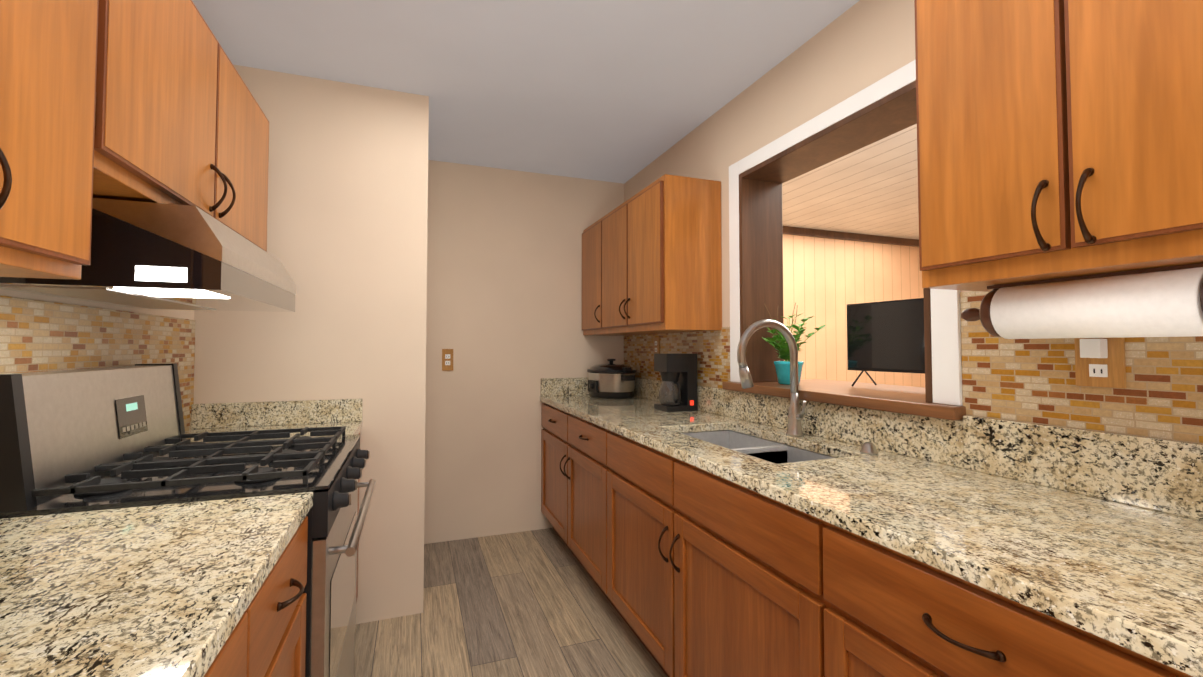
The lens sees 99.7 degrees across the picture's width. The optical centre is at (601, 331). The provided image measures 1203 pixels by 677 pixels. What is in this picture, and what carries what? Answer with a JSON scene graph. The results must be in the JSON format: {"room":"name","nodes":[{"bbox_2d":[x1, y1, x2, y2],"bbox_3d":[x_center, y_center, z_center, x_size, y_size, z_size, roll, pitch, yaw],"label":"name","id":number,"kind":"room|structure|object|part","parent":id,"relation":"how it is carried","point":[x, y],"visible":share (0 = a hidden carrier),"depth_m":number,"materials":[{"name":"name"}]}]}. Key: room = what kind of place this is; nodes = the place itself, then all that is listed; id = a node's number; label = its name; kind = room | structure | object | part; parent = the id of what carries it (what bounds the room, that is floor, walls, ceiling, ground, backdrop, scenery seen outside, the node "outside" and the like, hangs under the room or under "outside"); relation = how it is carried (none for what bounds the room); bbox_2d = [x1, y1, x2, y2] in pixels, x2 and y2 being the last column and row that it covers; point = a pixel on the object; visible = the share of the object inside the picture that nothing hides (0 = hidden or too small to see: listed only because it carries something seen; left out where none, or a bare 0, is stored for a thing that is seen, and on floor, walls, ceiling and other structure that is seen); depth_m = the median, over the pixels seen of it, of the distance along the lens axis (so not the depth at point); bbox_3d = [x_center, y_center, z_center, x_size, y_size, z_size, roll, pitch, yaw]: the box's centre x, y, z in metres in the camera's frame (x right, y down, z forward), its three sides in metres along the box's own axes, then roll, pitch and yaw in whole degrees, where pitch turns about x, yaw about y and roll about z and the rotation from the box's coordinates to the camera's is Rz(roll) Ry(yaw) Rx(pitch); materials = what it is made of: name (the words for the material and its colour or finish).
{"room":"kitchen","nodes":[
{"label":"kitchen","id":0,"kind":"room"},
{"bbox_2d":[0,289,193,319],"bbox_3d":[-1.084,0.021,0.244,0.150,2.460,5.970,1,-2,-20],"label":"wall","id":1,"kind":"structure","parent":0,"point":[186,314],"depth_m":1.48,"materials":[{"name":"paint"}]},
{"bbox_2d":[0,0,119,279],"bbox_3d":[-0.982,-0.477,0.690,0.336,0.765,0.304,1,-2,-20],"label":"upper cabinet","id":2,"kind":"object","parent":1,"relation":"attached to","point":[58,57],"depth_m":0.78,"materials":[{"name":"brown wood"}]},
{"bbox_2d":[0,295,195,431],"bbox_3d":[-1.214,0.140,0.817,0.006,0.458,2.740,1,-2,-20],"label":"wall tile","id":3,"kind":"structure","parent":1,"relation":"attached to","point":[38,336],"depth_m":1.42,"materials":[{"name":"tile"}]},
{"bbox_2d":[112,0,227,223],"bbox_3d":[-1.130,-0.567,1.093,0.336,0.560,0.548,1,-2,-20],"label":"upper cabinet","id":4,"kind":"object","parent":1,"relation":"attached to","point":[153,101],"depth_m":1.14,"materials":[{"name":"brown wood"}]},
{"bbox_2d":[0,198,295,311],"bbox_3d":[-1.190,-0.176,1.411,0.450,0.187,0.759,1,-2,-20],"label":"range hood","id":5,"kind":"object","parent":4,"relation":"attached to","point":[148,255],"visible":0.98,"depth_m":1.11,"materials":[{"name":"silver metal"}]},
{"bbox_2d":[224,58,268,251],"bbox_3d":[-1.320,-0.552,1.606,0.336,0.560,0.547,1,-2,-20],"label":"upper cabinet","id":6,"kind":"object","parent":1,"relation":"attached to","point":[246,127],"depth_m":1.64,"materials":[{"name":"brown wood"}]},
{"bbox_2d":[194,65,428,623],"bbox_3d":[-1.443,0.098,2.744,0.913,2.460,1.030,1,-2,-20],"label":"wall","id":7,"kind":"structure","parent":0,"point":[347,218],"depth_m":2.32,"materials":[{"name":"paint"}]},
{"bbox_2d":[191,398,362,429],"bbox_3d":[-1.384,0.351,2.195,0.636,0.102,0.022,1,-2,-20],"label":"backsplash","id":8,"kind":"structure","parent":7,"relation":"attached to","point":[330,410],"depth_m":2.18,"materials":[{"name":"beige stone"}]},
{"bbox_2d":[354,528,666,676],"bbox_3d":[-0.033,1.300,0.850,2.770,0.060,6.950,1,-2,-20],"label":"floor","id":9,"kind":"structure","parent":0,"point":[534,603],"depth_m":2.28,"materials":[{"name":"brown wood"}]},
{"bbox_2d":[0,363,375,676],"bbox_3d":[-1.060,0.693,1.433,0.726,1.190,0.756,1,-2,-20],"label":"gas range","id":10,"kind":"object","parent":9,"relation":"on","point":[83,440],"visible":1,"depth_m":1.24,"materials":[{"name":"silver metal"}]},
{"bbox_2d":[200,566,275,676],"bbox_3d":[-0.732,0.819,0.403,0.631,0.874,0.602,1,-2,-20],"label":"base cabinet","id":11,"kind":"object","parent":9,"relation":"on","point":[248,647],"depth_m":0.77,"materials":[{"name":"brown wood"}]},
{"bbox_2d":[272,502,312,676],"bbox_3d":[-0.881,0.832,0.807,0.631,0.874,0.522,1,-2,-20],"label":"base cabinet","id":12,"kind":"object","parent":9,"relation":"on","point":[288,659],"depth_m":1.01,"materials":[{"name":"brown wood"}]},
{"bbox_2d":[0,492,312,676],"bbox_3d":[-0.721,0.363,0.404,0.636,0.034,1.417,1,-2,-20],"label":"countertop","id":13,"kind":"structure","parent":12,"relation":"on","point":[155,590],"depth_m":0.72,"materials":[{"name":"beige stone"}]},
{"bbox_2d":[356,426,361,601],"bbox_3d":[-1.315,0.868,1.979,0.631,0.874,0.443,1,-2,-20],"label":"base cabinet","id":14,"kind":"object","parent":9,"relation":"on","point":[360,426],"depth_m":2.25,"materials":[{"name":"brown wood"}]},
{"bbox_2d":[185,422,361,442],"bbox_3d":[-1.310,0.412,1.995,0.636,0.034,0.445,1,-2,-20],"label":"countertop","id":15,"kind":"structure","parent":14,"relation":"on","point":[352,428],"depth_m":2.11,"materials":[{"name":"beige stone"}]},
{"bbox_2d":[541,401,559,536],"bbox_3d":[-0.002,0.908,3.262,0.621,0.874,0.709,1,-2,-20],"label":"base cabinet","id":16,"kind":"object","parent":9,"relation":"on","point":[550,414],"depth_m":3.26,"materials":[{"name":"brown wood"}]},
{"bbox_2d":[560,409,595,582],"bbox_3d":[0.206,0.890,2.701,0.621,0.874,0.759,1,-2,-20],"label":"base cabinet","id":17,"kind":"object","parent":9,"relation":"on","point":[577,434],"depth_m":2.71,"materials":[{"name":"brown wood"}]},
{"bbox_2d":[596,425,663,613],"bbox_3d":[0.336,0.880,2.348,0.621,0.874,0.267,1,-2,-20],"label":"base cabinet","id":18,"kind":"object","parent":9,"relation":"on","point":[623,467],"depth_m":2.24,"materials":[{"name":"brown wood"}]},
{"bbox_2d":[620,493,719,676],"bbox_3d":[0.457,1.006,2.019,0.621,0.600,0.425,1,-2,-20],"label":"base cabinet","id":19,"kind":"object","parent":9,"relation":"on","point":[644,521],"depth_m":1.90,"materials":[{"name":"brown wood"}]},
{"bbox_2d":[664,525,731,676],"bbox_3d":[0.597,0.995,1.640,0.621,0.600,0.385,1,-2,-20],"label":"base cabinet","id":20,"kind":"object","parent":9,"relation":"on","point":[720,532],"depth_m":1.56,"materials":[{"name":"brown wood"}]},
{"bbox_2d":[732,481,787,676],"bbox_3d":[0.725,0.847,1.300,0.621,0.874,0.349,1,-2,-20],"label":"base cabinet","id":21,"kind":"object","parent":9,"relation":"on","point":[759,519],"depth_m":1.30,"materials":[{"name":"brown wood"}]},
{"bbox_2d":[788,501,1202,676],"bbox_3d":[0.862,0.836,0.927,0.621,0.874,0.704,1,-2,-20],"label":"base cabinet","id":22,"kind":"object","parent":9,"relation":"on","point":[860,604],"depth_m":0.89,"materials":[{"name":"brown wood"}]},
{"bbox_2d":[540,393,1202,668],"bbox_3d":[0.425,0.399,2.108,0.632,0.068,3.198,1,-2,-20],"label":"countertop","id":23,"kind":"structure","parent":22,"relation":"on","point":[1134,573],"depth_m":0.98,"materials":[{"name":"beige stone"}]},
{"bbox_2d":[587,359,635,398],"bbox_3d":[0.061,0.311,3.449,0.319,0.257,0.470,1,-2,-20],"label":"slow cooker","id":24,"kind":"object","parent":23,"relation":"on","point":[610,380],"visible":1,"depth_m":3.30,"materials":[{"name":"black plastic"}]},
{"bbox_2d":[654,353,696,411],"bbox_3d":[0.400,0.266,2.708,0.183,0.300,0.177,1,-2,-20],"label":"coffee maker","id":25,"kind":"object","parent":23,"relation":"on","point":[678,386],"visible":1,"depth_m":2.67,"materials":[{"name":"black plastic"}]},
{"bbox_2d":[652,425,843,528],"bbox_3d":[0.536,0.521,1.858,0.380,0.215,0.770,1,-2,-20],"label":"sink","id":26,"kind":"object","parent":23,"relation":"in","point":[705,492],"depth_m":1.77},
{"bbox_2d":[737,319,805,435],"bbox_3d":[0.642,0.171,1.884,0.288,0.440,0.113,1,-2,-20],"label":"faucet","id":27,"kind":"object","parent":23,"relation":"on","point":[795,415],"visible":1,"depth_m":1.92,"materials":[{"name":"silver metal"}]},
{"bbox_3d":[0.848,0.366,1.611,0.052,0.033,0.051,1,-2,-20],"label":"soap dispenser cap","id":28,"kind":"part","parent":23,"relation":"part of","materials":[{"name":"silver metal"}]},
{"bbox_2d":[424,160,623,543],"bbox_3d":[-0.512,0.123,3.557,1.397,2.460,0.150,1,-2,-20],"label":"wall","id":29,"kind":"structure","parent":0,"point":[504,287],"depth_m":3.41,"materials":[{"name":"paint"}]},
{"bbox_2d":[442,349,452,370],"bbox_3d":[-0.997,0.180,3.290,0.070,0.140,0.012,1,-2,-20],"label":"electrical outlet","id":30,"kind":"object","parent":29,"relation":"attached to","point":[447,359],"visible":1,"depth_m":3.29,"materials":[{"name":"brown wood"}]},
{"bbox_2d":[540,377,589,396],"bbox_3d":[-0.136,0.384,3.595,0.602,0.122,0.022,1,-2,-20],"label":"backsplash","id":31,"kind":"structure","parent":29,"relation":"attached to","point":[550,387],"depth_m":3.53,"materials":[{"name":"beige stone"}]},
{"bbox_2d":[192,0,918,239],"bbox_3d":[2.177,-1.212,1.773,7.300,0.100,6.800,1,-2,-20],"label":"ceiling","id":32,"kind":"structure","parent":0,"point":[620,91],"depth_m":2.22,"materials":[{"name":"paint"}]},
{"bbox_2d":[624,0,967,326],"bbox_3d":[1.159,0.056,1.357,0.210,2.460,6.500,1,-2,-20],"label":"wall","id":33,"kind":"structure","parent":0,"point":[858,46],"depth_m":2.09,"materials":[{"name":"paint"}]},
{"bbox_2d":[582,221,597,335],"bbox_3d":[0.084,-0.356,3.484,0.336,0.754,0.424,1,-2,-20],"label":"upper cabinet","id":34,"kind":"object","parent":33,"relation":"attached to","point":[589,235],"depth_m":3.44,"materials":[{"name":"brown wood"}]},
{"bbox_2d":[598,174,721,335],"bbox_3d":[0.303,-0.375,2.892,0.336,0.754,0.838,1,-2,-20],"label":"upper cabinet","id":35,"kind":"object","parent":33,"relation":"attached to","point":[651,258],"depth_m":2.54,"materials":[{"name":"brown wood"}]},
{"bbox_2d":[739,81,932,402],"bbox_3d":[0.924,-0.267,1.994,0.236,0.984,0.939,1,-2,-20],"label":"lining","id":36,"kind":"object","parent":33,"relation":"attached to","point":[760,240],"visible":0.54,"depth_m":2.38,"materials":[{"name":"brown wood"}]},
{"bbox_2d":[722,379,965,420],"bbox_3d":[1.051,0.245,2.026,0.585,0.038,1.120,1,-2,-20],"label":"window sill ledge","id":37,"kind":"object","parent":33,"relation":"attached to","point":[910,400],"visible":0.69,"depth_m":1.82,"materials":[{"name":"brown wood"}]},
{"bbox_2d":[763,303,824,384],"bbox_3d":[0.825,0.053,2.265,0.252,0.358,0.256,1,-2,-20],"label":"potted plant","id":38,"kind":"object","parent":37,"relation":"on","point":[782,368],"visible":0.65,"depth_m":2.23,"materials":[{"name":"green plant"}]},
{"bbox_2d":[847,298,924,385],"bbox_3d":[1.181,0.049,2.005,0.155,0.349,0.460,1,-2,-26],"label":"tv monitor","id":39,"kind":"object","parent":37,"relation":"on","point":[885,336],"visible":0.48,"depth_m":2.04,"materials":[{"name":"black plastic"}]},
{"bbox_2d":[729,59,962,405],"bbox_3d":[0.820,-0.264,1.956,0.016,1.125,1.100,1,-2,-20],"label":"window","id":40,"kind":"structure","parent":33,"relation":"in","point":[946,349],"depth_m":1.71,"materials":[{"name":"white paint"}]},
{"bbox_2d":[624,291,1202,443],"bbox_3d":[0.759,0.109,2.124,0.006,0.400,3.420,1,-2,-20],"label":"wall tile","id":41,"kind":"structure","parent":33,"relation":"attached to","point":[1160,396],"depth_m":1.22,"materials":[{"name":"tile"}]},
{"bbox_2d":[653,337,659,355],"bbox_3d":[0.348,0.093,3.210,0.012,0.115,0.075,1,-2,-20],"label":"electrical outlet","id":42,"kind":"object","parent":41,"relation":"attached to","point":[656,345],"visible":0.96,"depth_m":3.20,"materials":[{"name":"brown plastic"}]},
{"bbox_2d":[1074,337,1125,387],"bbox_3d":[1.102,0.066,1.133,0.039,0.115,0.085,1,-2,-20],"label":"electrical outlet","id":43,"kind":"object","parent":41,"relation":"attached to","point":[1099,362],"visible":0.96,"depth_m":1.12,"materials":[{"name":"brown wood"}]},
{"bbox_2d":[632,377,1202,520],"bbox_3d":[0.708,0.329,2.215,0.022,0.146,3.198,1,-2,-20],"label":"backsplash","id":44,"kind":"structure","parent":33,"relation":"attached to","point":[1165,475],"depth_m":1.27,"materials":[{"name":"beige stone"}]},
{"bbox_2d":[914,0,1202,291],"bbox_3d":[0.993,-0.481,0.976,0.374,0.740,0.617,1,-2,-20],"label":"upper cabinet","id":45,"kind":"object","parent":33,"relation":"attached to","point":[1056,139],"visible":1,"depth_m":0.94,"materials":[{"name":"brown wood"}]},
{"bbox_2d":[961,263,1202,338],"bbox_3d":[0.961,-0.049,0.988,0.118,0.121,0.512,1,-2,-20],"label":"paper towel holder","id":46,"kind":"object","parent":45,"relation":"attached to","point":[1161,302],"visible":1,"depth_m":0.94,"materials":[{"name":"white paper"}]},
{"bbox_2d":[783,234,924,386],"bbox_3d":[2.275,0.178,5.313,4.630,2.460,0.150,1,-2,-20],"label":"wall","id":47,"kind":"structure","parent":0,"point":[826,281],"depth_m":5.32,"materials":[{"name":"beige wood"}]},
{"bbox_2d":[782,226,918,246],"bbox_3d":[2.237,-1.017,5.239,4.478,0.074,0.029,1,-2,-20],"label":"crown molding","id":48,"kind":"structure","parent":47,"relation":"attached to","point":[788,230],"depth_m":5.36,"materials":[{"name":"brown wood"}]}
]}

